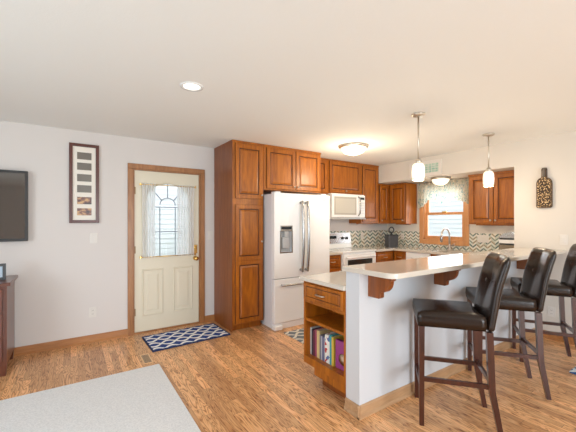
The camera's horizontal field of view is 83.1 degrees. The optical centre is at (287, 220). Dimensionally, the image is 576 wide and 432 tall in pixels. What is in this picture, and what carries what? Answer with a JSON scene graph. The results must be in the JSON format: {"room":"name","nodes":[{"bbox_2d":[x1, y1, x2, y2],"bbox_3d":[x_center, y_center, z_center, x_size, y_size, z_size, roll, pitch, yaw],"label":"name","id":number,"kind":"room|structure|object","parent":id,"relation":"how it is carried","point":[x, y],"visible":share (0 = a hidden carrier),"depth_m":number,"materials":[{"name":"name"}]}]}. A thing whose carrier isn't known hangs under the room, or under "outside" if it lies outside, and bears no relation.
{"room":"kitchen","nodes":[
{"label":"kitchen","id":0,"kind":"room"},
{"bbox_2d":[0,121,386,346],"bbox_3d":[-1.516,0.190,4.377,8.750,2.440,0.140,0,0,-34],"label":"wall","id":1,"kind":"structure","parent":0,"point":[61,274],"depth_m":3.68,"materials":[{"name":"white paint"}]},
{"bbox_2d":[0,169,27,241],"bbox_3d":[-3.204,-0.155,3.115,1.120,0.730,0.078,0,0,-34],"label":"television","id":2,"kind":"object","parent":1,"relation":"attached to","point":[13,183],"visible":1,"depth_m":3.33,"materials":[{"name":"grey plastic"}]},
{"bbox_2d":[13,329,127,356],"bbox_3d":[-3.450,1.366,2.983,3.585,0.088,0.024,0,0,-34],"label":"baseboard","id":3,"kind":"structure","parent":1,"relation":"attached to","point":[41,347],"depth_m":3.64,"materials":[{"name":"brown wood"}]},
{"bbox_2d":[69,142,98,222],"bbox_3d":[-2.336,-0.429,3.728,0.292,0.905,0.025,0,0,-34],"label":"picture frame","id":4,"kind":"object","parent":1,"relation":"attached to","point":[83,158],"visible":1,"depth_m":3.73,"materials":[{"name":"brown wood"}]},
{"bbox_2d":[77,208,91,214],"bbox_3d":[-2.337,-0.105,3.729,0.140,0.081,0.002,0,0,-34],"label":"photo","id":5,"kind":"object","parent":4,"relation":"attached to","point":[80,211],"depth_m":3.73},
{"bbox_2d":[77,197,91,203],"bbox_3d":[-2.337,-0.234,3.729,0.140,0.082,0.002,0,0,-34],"label":"photo","id":6,"kind":"object","parent":4,"relation":"attached to","point":[80,200],"depth_m":3.73},
{"bbox_2d":[77,185,91,192],"bbox_3d":[-2.337,-0.368,3.729,0.140,0.083,0.002,0,0,-34],"label":"photo","id":7,"kind":"object","parent":4,"relation":"attached to","point":[80,188],"depth_m":3.73,"materials":[{"name":"grey paper"}]},
{"bbox_2d":[77,174,91,181],"bbox_3d":[-2.337,-0.494,3.729,0.140,0.083,0.002,0,0,-34],"label":"photo","id":8,"kind":"object","parent":4,"relation":"attached to","point":[80,177],"depth_m":3.73,"materials":[{"name":"grey paper"}]},
{"bbox_2d":[77,162,91,170],"bbox_3d":[-2.337,-0.625,3.729,0.140,0.082,0.002,0,0,-34],"label":"photo","id":9,"kind":"object","parent":4,"relation":"attached to","point":[81,166],"depth_m":3.73,"materials":[{"name":"grey paper"}]},
{"bbox_2d":[77,152,91,159],"bbox_3d":[-2.337,-0.745,3.729,0.140,0.081,0.002,0,0,-34],"label":"photo","id":10,"kind":"object","parent":4,"relation":"attached to","point":[80,155],"depth_m":3.73,"materials":[{"name":"grey paper"}]},
{"bbox_2d":[89,307,95,317],"bbox_3d":[-2.272,1.060,3.780,0.075,0.118,0.009,0,0,-34],"label":"power outlet","id":11,"kind":"object","parent":1,"relation":"attached to","point":[92,310],"visible":1,"depth_m":3.78,"materials":[{"name":"white plastic"}]},
{"bbox_2d":[90,233,96,242],"bbox_3d":[-2.264,0.200,3.786,0.075,0.118,0.010,0,0,-34],"label":"light switch","id":12,"kind":"object","parent":1,"relation":"attached to","point":[93,236],"visible":1,"depth_m":3.78,"materials":[{"name":"white plastic"}]},
{"bbox_2d":[128,163,204,335],"bbox_3d":[-1.584,0.349,4.285,0.969,2.122,0.196,0,0,-34],"label":"door","id":13,"kind":"structure","parent":1,"relation":"in","point":[166,292],"depth_m":4.24,"materials":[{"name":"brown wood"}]},
{"bbox_2d":[155,184,176,255],"bbox_3d":[-1.579,-0.015,4.278,0.535,0.950,0.012,0,0,-34],"label":"grille","id":14,"kind":"object","parent":13,"relation":"attached to","point":[159,231],"depth_m":4.27,"materials":[{"name":"white"}]},
{"bbox_2d":[139,253,195,258],"bbox_3d":[-1.560,0.455,4.253,0.706,0.024,0.040,0,0,-34],"label":"curtain rod","id":15,"kind":"object","parent":13,"relation":"attached to","point":[140,257],"visible":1,"depth_m":4.20,"materials":[{"name":"gold metal"}]},
{"bbox_2d":[139,183,195,187],"bbox_3d":[-1.560,-0.460,4.253,0.706,0.024,0.040,0,0,-34],"label":"curtain rod","id":16,"kind":"object","parent":13,"relation":"attached to","point":[139,183],"visible":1,"depth_m":4.21,"materials":[{"name":"gold metal"}]},
{"bbox_2d":[142,183,155,257],"bbox_3d":[-1.758,-0.005,4.104,0.161,0.940,0.022,0,0,-34],"label":"sheer curtain","id":17,"kind":"object","parent":16,"relation":"hanging from","point":[148,191],"visible":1,"depth_m":4.10,"materials":[{"name":"white fabric"}]},
{"bbox_2d":[177,185,193,255],"bbox_3d":[-1.371,-0.005,4.363,0.231,0.940,0.022,0,0,-34],"label":"sheer curtain","id":18,"kind":"object","parent":16,"relation":"hanging from","point":[185,195],"visible":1,"depth_m":4.36,"materials":[{"name":"white fabric"}]},
{"bbox_2d":[205,314,214,322],"bbox_3d":[-1.097,1.366,4.558,0.152,0.088,0.024,0,0,-34],"label":"baseboard","id":19,"kind":"structure","parent":1,"relation":"attached to","point":[209,318],"depth_m":4.55,"materials":[{"name":"brown wood"}]},
{"bbox_2d":[208,231,212,238],"bbox_3d":[-1.092,0.200,4.570,0.075,0.118,0.010,0,0,-34],"label":"light switch","id":20,"kind":"object","parent":1,"relation":"attached to","point":[210,233],"visible":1,"depth_m":4.57,"materials":[{"name":"white plastic"}]},
{"bbox_2d":[263,144,320,193],"bbox_3d":[-0.074,-0.723,4.858,0.995,0.606,0.654,0,0,-34],"label":"upper cabinet","id":21,"kind":"object","parent":1,"relation":"attached to","point":[285,170],"visible":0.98,"depth_m":4.60,"materials":[{"name":"brown wood"}]},
{"bbox_2d":[309,158,328,194],"bbox_3d":[0.422,-0.738,5.385,0.395,0.576,0.319,0,0,-34],"label":"upper cabinet","id":22,"kind":"object","parent":1,"relation":"attached to","point":[324,162],"visible":0.34,"depth_m":5.32,"materials":[{"name":"brown wood"}]},
{"bbox_2d":[328,159,360,194],"bbox_3d":[0.912,-0.744,5.695,0.780,0.564,0.349,0,0,-34],"label":"upper cabinet","id":23,"kind":"object","parent":1,"relation":"attached to","point":[344,177],"visible":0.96,"depth_m":5.56,"materials":[{"name":"brown wood"}]},
{"bbox_2d":[326,193,364,218],"bbox_3d":[0.941,-0.244,5.654,0.765,0.428,0.470,0,0,-34],"label":"microwave oven","id":24,"kind":"object","parent":23,"relation":"attached to","point":[342,206],"visible":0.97,"depth_m":5.47,"materials":[{"name":"white plastic"}]},
{"bbox_2d":[330,230,386,246],"bbox_3d":[1.119,0.337,6.050,2.190,0.303,0.008,0,0,-34],"label":"tile backsplash","id":25,"kind":"structure","parent":1,"relation":"attached to","point":[371,237],"depth_m":6.33,"materials":[{"name":"tile"}]},
{"bbox_2d":[349,164,378,222],"bbox_3d":[1.426,-0.493,6.040,0.474,1.066,0.349,0,0,-34],"label":"upper cabinet","id":26,"kind":"object","parent":1,"relation":"attached to","point":[369,173],"visible":0.69,"depth_m":5.92,"materials":[{"name":"brown wood"}]},
{"bbox_2d":[373,184,388,223],"bbox_3d":[1.743,-0.321,6.252,0.300,0.742,0.349,0,0,-34],"label":"upper cabinet","id":27,"kind":"object","parent":1,"relation":"attached to","point":[383,188],"visible":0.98,"depth_m":6.13,"materials":[{"name":"brown wood"}]},
{"bbox_2d":[0,0,575,165],"bbox_3d":[0.654,-1.090,1.136,8.750,0.120,7.960,0,0,-34],"label":"ceiling","id":28,"kind":"structure","parent":0,"point":[321,76],"depth_m":2.22,"materials":[{"name":"white paint"}]},
{"bbox_2d":[180,82,203,91],"bbox_3d":[-0.737,-1.028,2.489,0.176,0.005,0.176,0,0,-34],"label":"recessed light","id":29,"kind":"object","parent":28,"relation":"in","point":[189,86],"visible":1,"depth_m":2.48,"materials":[{"name":"white glass"}]},
{"bbox_2d":[339,143,367,155],"bbox_3d":[0.896,-0.957,4.450,0.400,0.146,0.400,0,0,-34],"label":"flush ceiling light","id":30,"kind":"object","parent":28,"relation":"attached to","point":[352,149],"visible":1,"depth_m":4.33,"materials":[{"name":"white glass"}]},
{"bbox_2d":[411,112,424,180],"bbox_3d":[1.253,-0.710,3.125,0.124,0.640,0.124,0,0,-34],"label":"pendant light","id":31,"kind":"object","parent":28,"relation":"hanging from","point":[418,169],"visible":1,"depth_m":3.09,"materials":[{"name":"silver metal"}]},
{"bbox_2d":[482,133,494,186],"bbox_3d":[2.378,-0.720,3.854,0.124,0.620,0.124,0,0,-34],"label":"pendant light","id":32,"kind":"object","parent":28,"relation":"hanging from","point":[488,176],"visible":1,"depth_m":3.82,"materials":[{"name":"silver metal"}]},
{"bbox_2d":[0,321,575,431],"bbox_3d":[0.654,1.470,1.136,8.750,0.120,7.960,0,0,-34],"label":"floor","id":33,"kind":"structure","parent":0,"point":[258,378],"depth_m":2.80,"materials":[{"name":"brown wood"}]},
{"bbox_2d":[0,275,17,376],"bbox_3d":[-3.251,0.985,2.769,1.418,0.850,0.540,0,0,-34],"label":"dresser","id":34,"kind":"object","parent":33,"relation":"on","point":[7,287],"visible":1,"depth_m":2.98,"materials":[{"name":"brown wood"}]},
{"bbox_2d":[0,263,5,279],"bbox_3d":[-2.792,0.482,3.046,0.070,0.155,0.220,0,0,42],"label":"photo frame","id":35,"kind":"object","parent":34,"relation":"on","point":[3,265],"visible":1,"depth_m":3.09,"materials":[{"name":"grey plastic"}]},
{"bbox_2d":[0,364,200,431],"bbox_3d":[-1.475,1.402,0.270,3.590,0.014,4.600,0,0,-34],"label":"area rug","id":36,"kind":"object","parent":33,"relation":"on","point":[143,399],"visible":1,"depth_m":2.42,"materials":[{"name":"white carpet"}]},
{"bbox_2d":[139,353,152,363],"bbox_3d":[-1.450,1.407,3.325,0.090,0.005,0.260,0,0,-34],"label":"floor vent","id":37,"kind":"object","parent":33,"relation":"in","point":[145,358],"visible":1,"depth_m":3.32,"materials":[{"name":"beige metal"}]},
{"bbox_2d":[142,323,230,351],"bbox_3d":[-1.236,1.402,3.968,0.912,0.014,0.532,0,0,-36],"label":"floor mat","id":38,"kind":"object","parent":33,"relation":"on","point":[181,337],"visible":1,"depth_m":3.93,"materials":[{"name":"blue fabric"}]},
{"bbox_2d":[214,140,262,332],"bbox_3d":[-0.673,0.192,4.457,0.457,2.436,0.654,0,0,-34],"label":"pantry cabinet","id":39,"kind":"object","parent":33,"relation":"on","point":[238,165],"visible":1,"depth_m":4.24,"materials":[{"name":"brown wood"}]},
{"bbox_2d":[284,328,303,343],"bbox_3d":[0.414,1.404,4.092,0.800,0.010,0.500,0,0,-34],"label":"floor mat","id":40,"kind":"object","parent":33,"relation":"on","point":[298,334],"visible":0.22,"depth_m":4.01,"materials":[{"name":"fabric"}]},
{"bbox_2d":[261,191,329,330],"bbox_3d":[0.017,0.512,4.709,0.935,1.795,0.892,0,0,-34],"label":"refrigerator","id":41,"kind":"object","parent":33,"relation":"on","point":[296,227],"visible":0.83,"depth_m":4.33,"materials":[{"name":"white metal"}]},
{"bbox_2d":[304,281,345,397],"bbox_3d":[0.548,0.967,2.838,0.732,0.886,0.528,0,0,-34],"label":"base cabinet","id":42,"kind":"object","parent":33,"relation":"on","point":[324,306],"visible":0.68,"depth_m":2.69,"materials":[{"name":"brown wood"}]},
{"bbox_2d":[310,325,320,353],"bbox_3d":[0.282,1.064,2.940,0.190,0.235,0.017,0,0,-34],"label":"book","id":43,"kind":"object","parent":42,"relation":"in","point":[311,328],"visible":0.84,"depth_m":2.89,"materials":[{"name":"grey paper"}]},
{"bbox_2d":[312,327,321,354],"bbox_3d":[0.293,1.069,2.924,0.190,0.225,0.018,0,0,-34],"label":"book","id":44,"kind":"object","parent":42,"relation":"in","point":[318,327],"visible":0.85,"depth_m":2.87,"materials":[{"name":"grey paper"}]},
{"bbox_2d":[313,327,322,355],"bbox_3d":[0.306,1.069,2.904,0.190,0.225,0.026,0,0,-34],"label":"book","id":45,"kind":"object","parent":42,"relation":"in","point":[322,327],"visible":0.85,"depth_m":2.86,"materials":[{"name":"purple paper"}]},
{"bbox_2d":[315,327,323,356],"bbox_3d":[0.321,1.064,2.882,0.190,0.235,0.024,0,0,-34],"label":"book","id":46,"kind":"object","parent":42,"relation":"in","point":[323,327],"visible":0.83,"depth_m":2.83,"materials":[{"name":"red paper"}]},
{"bbox_2d":[322,336,324,360],"bbox_3d":[0.374,1.079,2.803,0.190,0.205,0.018,0,0,-34],"label":"book","id":47,"kind":"object","parent":42,"relation":"in","point":[322,336],"visible":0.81,"depth_m":2.75,"materials":[{"name":"blue paper"}]},
{"bbox_2d":[317,328,332,358],"bbox_3d":[0.339,1.064,2.856,0.190,0.235,0.036,0,0,-34],"label":"book","id":48,"kind":"object","parent":42,"relation":"in","point":[321,331],"visible":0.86,"depth_m":2.81,"materials":[{"name":"brown paper"}]},
{"bbox_2d":[320,332,329,358],"bbox_3d":[0.354,1.079,2.832,0.190,0.205,0.018,0,0,-34],"label":"book","id":49,"kind":"object","parent":42,"relation":"in","point":[329,332],"visible":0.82,"depth_m":2.78,"materials":[{"name":"grey paper"}]},
{"bbox_2d":[325,332,335,363],"bbox_3d":[0.405,1.064,2.757,0.190,0.235,0.058,0,0,-34],"label":"book","id":50,"kind":"object","parent":42,"relation":"in","point":[327,335],"visible":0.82,"depth_m":2.70,"materials":[{"name":"white paper"}]},
{"bbox_2d":[330,333,339,364],"bbox_3d":[0.428,1.059,2.722,0.190,0.245,0.022,0,0,-34],"label":"book","id":51,"kind":"object","parent":42,"relation":"in","point":[334,334],"visible":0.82,"depth_m":2.67,"materials":[{"name":"teal paper"}]},
{"bbox_2d":[332,335,343,365],"bbox_3d":[0.442,1.064,2.702,0.190,0.235,0.026,0,0,-34],"label":"book","id":52,"kind":"object","parent":42,"relation":"in","point":[341,337],"visible":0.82,"depth_m":2.65,"materials":[{"name":"yellow paper"}]},
{"bbox_2d":[336,339,343,370],"bbox_3d":[0.439,1.069,2.577,0.032,0.225,0.155,0,0,-34],"label":"cookbook","id":53,"kind":"object","parent":42,"relation":"in","point":[339,343],"visible":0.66,"depth_m":2.59,"materials":[{"name":"purple"}]},
{"bbox_2d":[339,354,343,365],"bbox_3d":[0.430,1.097,2.562,0.001,0.092,0.092,0,0,-34],"label":"picture","id":54,"kind":"object","parent":53,"relation":"attached to","point":[341,356],"depth_m":2.57,"materials":[{"name":"brown"}]},
{"bbox_2d":[330,255,340,271],"bbox_3d":[0.519,0.968,5.238,0.370,0.885,0.672,0,0,-34],"label":"base cabinet","id":55,"kind":"object","parent":33,"relation":"on","point":[335,260],"visible":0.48,"depth_m":5.02,"materials":[{"name":"brown wood"}]},
{"bbox_2d":[330,251,342,254],"bbox_3d":[0.516,0.506,5.246,0.375,0.035,0.654,0,0,-34],"label":"countertop","id":56,"kind":"structure","parent":55,"relation":"on","point":[331,252],"depth_m":5.04,"materials":[{"name":"beige stone"}]},
{"bbox_2d":[330,232,375,270],"bbox_3d":[1.015,0.780,5.543,0.771,1.140,0.717,0,0,-34],"label":"range","id":57,"kind":"object","parent":33,"relation":"on","point":[339,242],"visible":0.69,"depth_m":5.44,"materials":[{"name":"white metal"}]},
{"bbox_2d":[330,247,375,252],"bbox_3d":[0.998,0.493,5.569,0.771,0.023,0.655,0,0,-34],"label":"cooktop","id":58,"kind":"object","parent":57,"relation":"in","point":[337,249],"depth_m":5.47,"materials":[{"name":"white metal"}]},
{"bbox_2d":[376,251,392,261],"bbox_3d":[1.531,0.968,5.915,0.475,0.885,0.672,0,0,-34],"label":"base cabinet","id":59,"kind":"object","parent":33,"relation":"on","point":[383,256],"visible":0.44,"depth_m":5.65,"materials":[{"name":"brown wood"}]},
{"bbox_2d":[394,251,405,260],"bbox_3d":[2.185,0.968,5.852,0.637,0.885,0.255,0,0,-34],"label":"base cabinet","id":60,"kind":"object","parent":33,"relation":"on","point":[398,255],"visible":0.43,"depth_m":5.69,"materials":[{"name":"brown wood"}]},
{"bbox_2d":[406,252,430,258],"bbox_3d":[2.374,0.969,5.546,0.624,0.882,0.450,0,0,-34],"label":"dishwasher","id":61,"kind":"object","parent":33,"relation":"on","point":[409,255],"visible":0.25,"depth_m":5.42,"materials":[{"name":"white metal"}]},
{"bbox_2d":[412,252,510,431],"bbox_3d":[1.232,0.821,2.354,0.589,1.178,0.430,0,0,17],"label":"bar stool","id":62,"kind":"object","parent":33,"relation":"on","point":[461,315],"visible":1,"depth_m":2.23,"materials":[{"name":"black leather"}]},
{"bbox_2d":[465,247,556,399],"bbox_3d":[1.912,0.821,2.815,0.589,1.178,0.430,0,0,18],"label":"bar stool","id":63,"kind":"object","parent":33,"relation":"on","point":[531,297],"visible":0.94,"depth_m":2.66,"materials":[{"name":"black leather"}]},
{"bbox_2d":[510,244,575,361],"bbox_3d":[2.660,0.821,3.316,0.589,1.178,0.430,0,0,25],"label":"bar stool","id":64,"kind":"object","parent":33,"relation":"on","point":[566,287],"visible":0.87,"depth_m":3.27,"materials":[{"name":"black leather"}]},
{"bbox_2d":[569,367,575,374],"bbox_3d":[2.995,1.404,3.004,0.620,0.010,0.460,0,0,-34],"label":"floor mat","id":65,"kind":"object","parent":33,"relation":"on","point":[573,371],"visible":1,"depth_m":3.02,"materials":[{"name":"blue fabric"}]},
{"bbox_2d":[346,261,533,405],"bbox_3d":[1.745,0.893,3.236,3.060,1.034,0.136,0,0,-34],"label":"wall","id":66,"kind":"structure","parent":0,"point":[379,332],"depth_m":2.56,"materials":[{"name":"grey paint"}]},
{"bbox_2d":[344,397,361,419],"bbox_3d":[0.470,1.366,2.369,0.024,0.088,0.158,0,0,-34],"label":"baseboard","id":67,"kind":"structure","parent":66,"relation":"attached to","point":[350,406],"depth_m":2.37,"materials":[{"name":"brown wood"}]},
{"bbox_2d":[368,275,395,298],"bbox_3d":[0.663,0.463,2.300,0.044,0.175,0.215,0,0,-34],"label":"bracket","id":68,"kind":"object","parent":66,"relation":"attached to","point":[377,286],"visible":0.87,"depth_m":2.29,"materials":[{"name":"brown wood"}]},
{"bbox_2d":[357,328,534,420],"bbox_3d":[1.780,1.366,3.162,3.084,0.088,0.024,0,0,-34],"label":"baseboard","id":69,"kind":"structure","parent":66,"relation":"attached to","point":[386,400],"depth_m":2.61,"materials":[{"name":"brown wood"}]},
{"bbox_2d":[434,270,459,285],"bbox_3d":[1.352,0.463,2.761,0.044,0.175,0.215,0,0,-34],"label":"bracket","id":70,"kind":"object","parent":66,"relation":"attached to","point":[442,278],"visible":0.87,"depth_m":2.76,"materials":[{"name":"brown wood"}]},
{"bbox_2d":[342,247,565,278],"bbox_3d":[1.816,0.356,3.107,3.081,0.036,0.467,0,0,-34],"label":"countertop","id":71,"kind":"structure","parent":66,"relation":"on","point":[397,269],"depth_m":2.53,"materials":[{"name":"beige stone"}]},
{"bbox_2d":[517,259,527,268],"bbox_3d":[2.715,0.463,3.674,0.044,0.175,0.215,0,0,-34],"label":"bracket","id":72,"kind":"object","parent":66,"relation":"attached to","point":[521,264],"visible":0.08,"depth_m":3.71,"materials":[{"name":"brown wood"}]},
{"bbox_2d":[379,142,513,184],"bbox_3d":[2.483,-0.868,5.441,0.620,0.325,2.540,0,0,-34],"label":"wall","id":73,"kind":"structure","parent":0,"point":[461,164],"depth_m":4.80,"materials":[{"name":"grey paint"}]},
{"bbox_2d":[409,159,441,177],"bbox_3d":[2.217,-0.845,5.263,0.020,0.240,0.570,0,0,-34],"label":"framed panel","id":74,"kind":"object","parent":73,"relation":"attached to","point":[432,167],"visible":0.7,"depth_m":5.16,"materials":[{"name":"white"}]},
{"bbox_2d":[430,176,450,185],"bbox_3d":[2.469,-0.632,5.263,0.300,0.146,0.300,0,0,-34],"label":"flush ceiling light","id":75,"kind":"object","parent":73,"relation":"attached to","point":[441,180],"visible":0.99,"depth_m":5.17,"materials":[{"name":"white glass"}]},
{"bbox_2d":[387,183,513,260],"bbox_3d":[2.803,0.190,5.655,0.150,2.440,2.540,0,0,-34],"label":"wall","id":76,"kind":"structure","parent":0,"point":[473,228],"depth_m":5.25,"materials":[{"name":"grey paint"}]},
{"bbox_2d":[389,183,416,223],"bbox_3d":[2.154,-0.321,6.145,0.364,0.742,0.395,0,0,-34],"label":"upper cabinet","id":77,"kind":"object","parent":76,"relation":"attached to","point":[403,196],"visible":1,"depth_m":6.01,"materials":[{"name":"brown wood"}]},
{"bbox_2d":[419,200,468,245],"bbox_3d":[2.742,-0.138,5.692,0.150,1.105,0.900,0,0,-34],"label":"window","id":78,"kind":"structure","parent":76,"relation":"attached to","point":[424,212],"depth_m":5.71,"materials":[{"name":"brown wood"}]},
{"bbox_2d":[418,178,468,207],"bbox_3d":[2.679,-0.465,5.615,0.039,0.470,0.970,0,0,-34],"label":"window valance","id":79,"kind":"object","parent":78,"relation":"attached to","point":[455,189],"visible":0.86,"depth_m":5.58,"materials":[{"name":"white fabric"}]},
{"bbox_2d":[387,231,501,251],"bbox_3d":[2.739,0.342,5.607,0.008,0.293,2.528,0,0,-34],"label":"tile backsplash","id":80,"kind":"structure","parent":76,"relation":"attached to","point":[411,238],"depth_m":5.42,"materials":[{"name":"tile"}]},
{"bbox_2d":[477,235,488,242],"bbox_3d":[3.063,0.280,5.107,0.010,0.118,0.170,0,0,-34],"label":"light switch","id":81,"kind":"object","parent":80,"relation":"attached to","point":[480,238],"visible":1,"depth_m":5.10,"materials":[{"name":"white plastic"}]},
{"bbox_2d":[468,170,513,224],"bbox_3d":[3.081,-0.326,4.759,0.364,0.752,0.730,0,0,-34],"label":"upper cabinet","id":82,"kind":"object","parent":76,"relation":"attached to","point":[494,204],"visible":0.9,"depth_m":4.68,"materials":[{"name":"brown wood"}]},
{"bbox_2d":[476,224,513,225],"bbox_3d":[3.084,0.059,4.772,0.044,0.018,0.600,0,0,-34],"label":"strip light","id":83,"kind":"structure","parent":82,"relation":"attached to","point":[476,224],"depth_m":4.81,"materials":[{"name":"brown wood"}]},
{"bbox_2d":[514,131,575,333],"bbox_3d":[4.718,0.190,2.238,0.770,2.440,5.270,0,0,-34],"label":"wall","id":84,"kind":"structure","parent":0,"point":[534,227],"depth_m":3.91,"materials":[{"name":"grey paint"}]},
{"bbox_2d":[536,168,552,207],"bbox_3d":[3.095,-0.402,3.925,0.050,0.488,0.152,0,0,-34],"label":"wall art","id":85,"kind":"object","parent":84,"relation":"attached to","point":[544,185],"visible":1,"depth_m":3.91},
{"bbox_2d":[543,330,574,344],"bbox_3d":[4.400,1.366,1.998,0.024,0.088,4.826,0,0,-34],"label":"baseboard","id":86,"kind":"structure","parent":84,"relation":"attached to","point":[552,337],"depth_m":3.82,"materials":[{"name":"brown wood"}]},
{"bbox_2d":[560,235,567,244],"bbox_3d":[3.211,0.220,3.787,0.010,0.118,0.075,0,0,-34],"label":"light switch","id":87,"kind":"object","parent":84,"relation":"attached to","point":[563,238],"visible":1,"depth_m":3.78,"materials":[{"name":"white plastic"}]},
{"label":"outside","id":88,"kind":"structure","parent":0,"visible":0},
{"bbox_3d":[0.000,1.690,0.000,40.000,0.240,40.000,0,0,-34],"label":"ground","id":89,"kind":"structure","parent":88,"visible":0},
{"bbox_2d":[155,184,176,255],"bbox_3d":[-3.034,-0.940,7.679,9.500,5.000,0.162,0,0,-34],"label":"neighbouring house","id":90,"kind":"structure","parent":89,"relation":"on","point":[167,215],"depth_m":7.69,"materials":[{"name":"white"}]},
{"bbox_2d":[429,200,462,236],"bbox_3d":[4.924,-0.940,7.508,0.162,5.000,8.000,0,0,-34],"label":"neighbouring house","id":91,"kind":"structure","parent":89,"relation":"on","point":[437,223],"depth_m":8.52,"materials":[{"name":"white"}]},
{"bbox_3d":[1.817,0.968,3.730,2.350,0.885,0.597,0,0,-34],"label":"base cabinet","id":92,"kind":"object","parent":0,"visible":0},
{"bbox_2d":[300,245,474,290],"bbox_3d":[1.223,0.506,4.542,3.692,0.035,2.611,0,0,-34],"label":"countertop","id":93,"kind":"structure","parent":92,"relation":"on","point":[336,280],"depth_m":3.03,"materials":[{"name":"beige stone"}]},
{"bbox_2d":[385,227,398,246],"bbox_3d":[1.946,0.298,6.117,0.210,0.382,0.170,0,0,-14],"label":"canister","id":94,"kind":"object","parent":93,"relation":"on","point":[391,240],"visible":0.98,"depth_m":6.05,"materials":[{"name":"grey metal"}]},
{"bbox_2d":[440,228,453,249],"bbox_3d":[2.647,0.301,5.391,0.289,0.376,0.121,0,0,-34],"label":"kitchen faucet","id":95,"kind":"object","parent":93,"relation":"on","point":[447,229],"visible":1,"depth_m":5.46,"materials":[{"name":"silver metal"}]},
{"bbox_2d":[499,232,513,249],"bbox_3d":[3.170,0.322,4.631,0.220,0.335,0.290,0,0,-34],"label":"countertop appliance","id":96,"kind":"object","parent":93,"relation":"on","point":[506,240],"visible":0.54,"depth_m":4.58,"materials":[{"name":"silver metal"}]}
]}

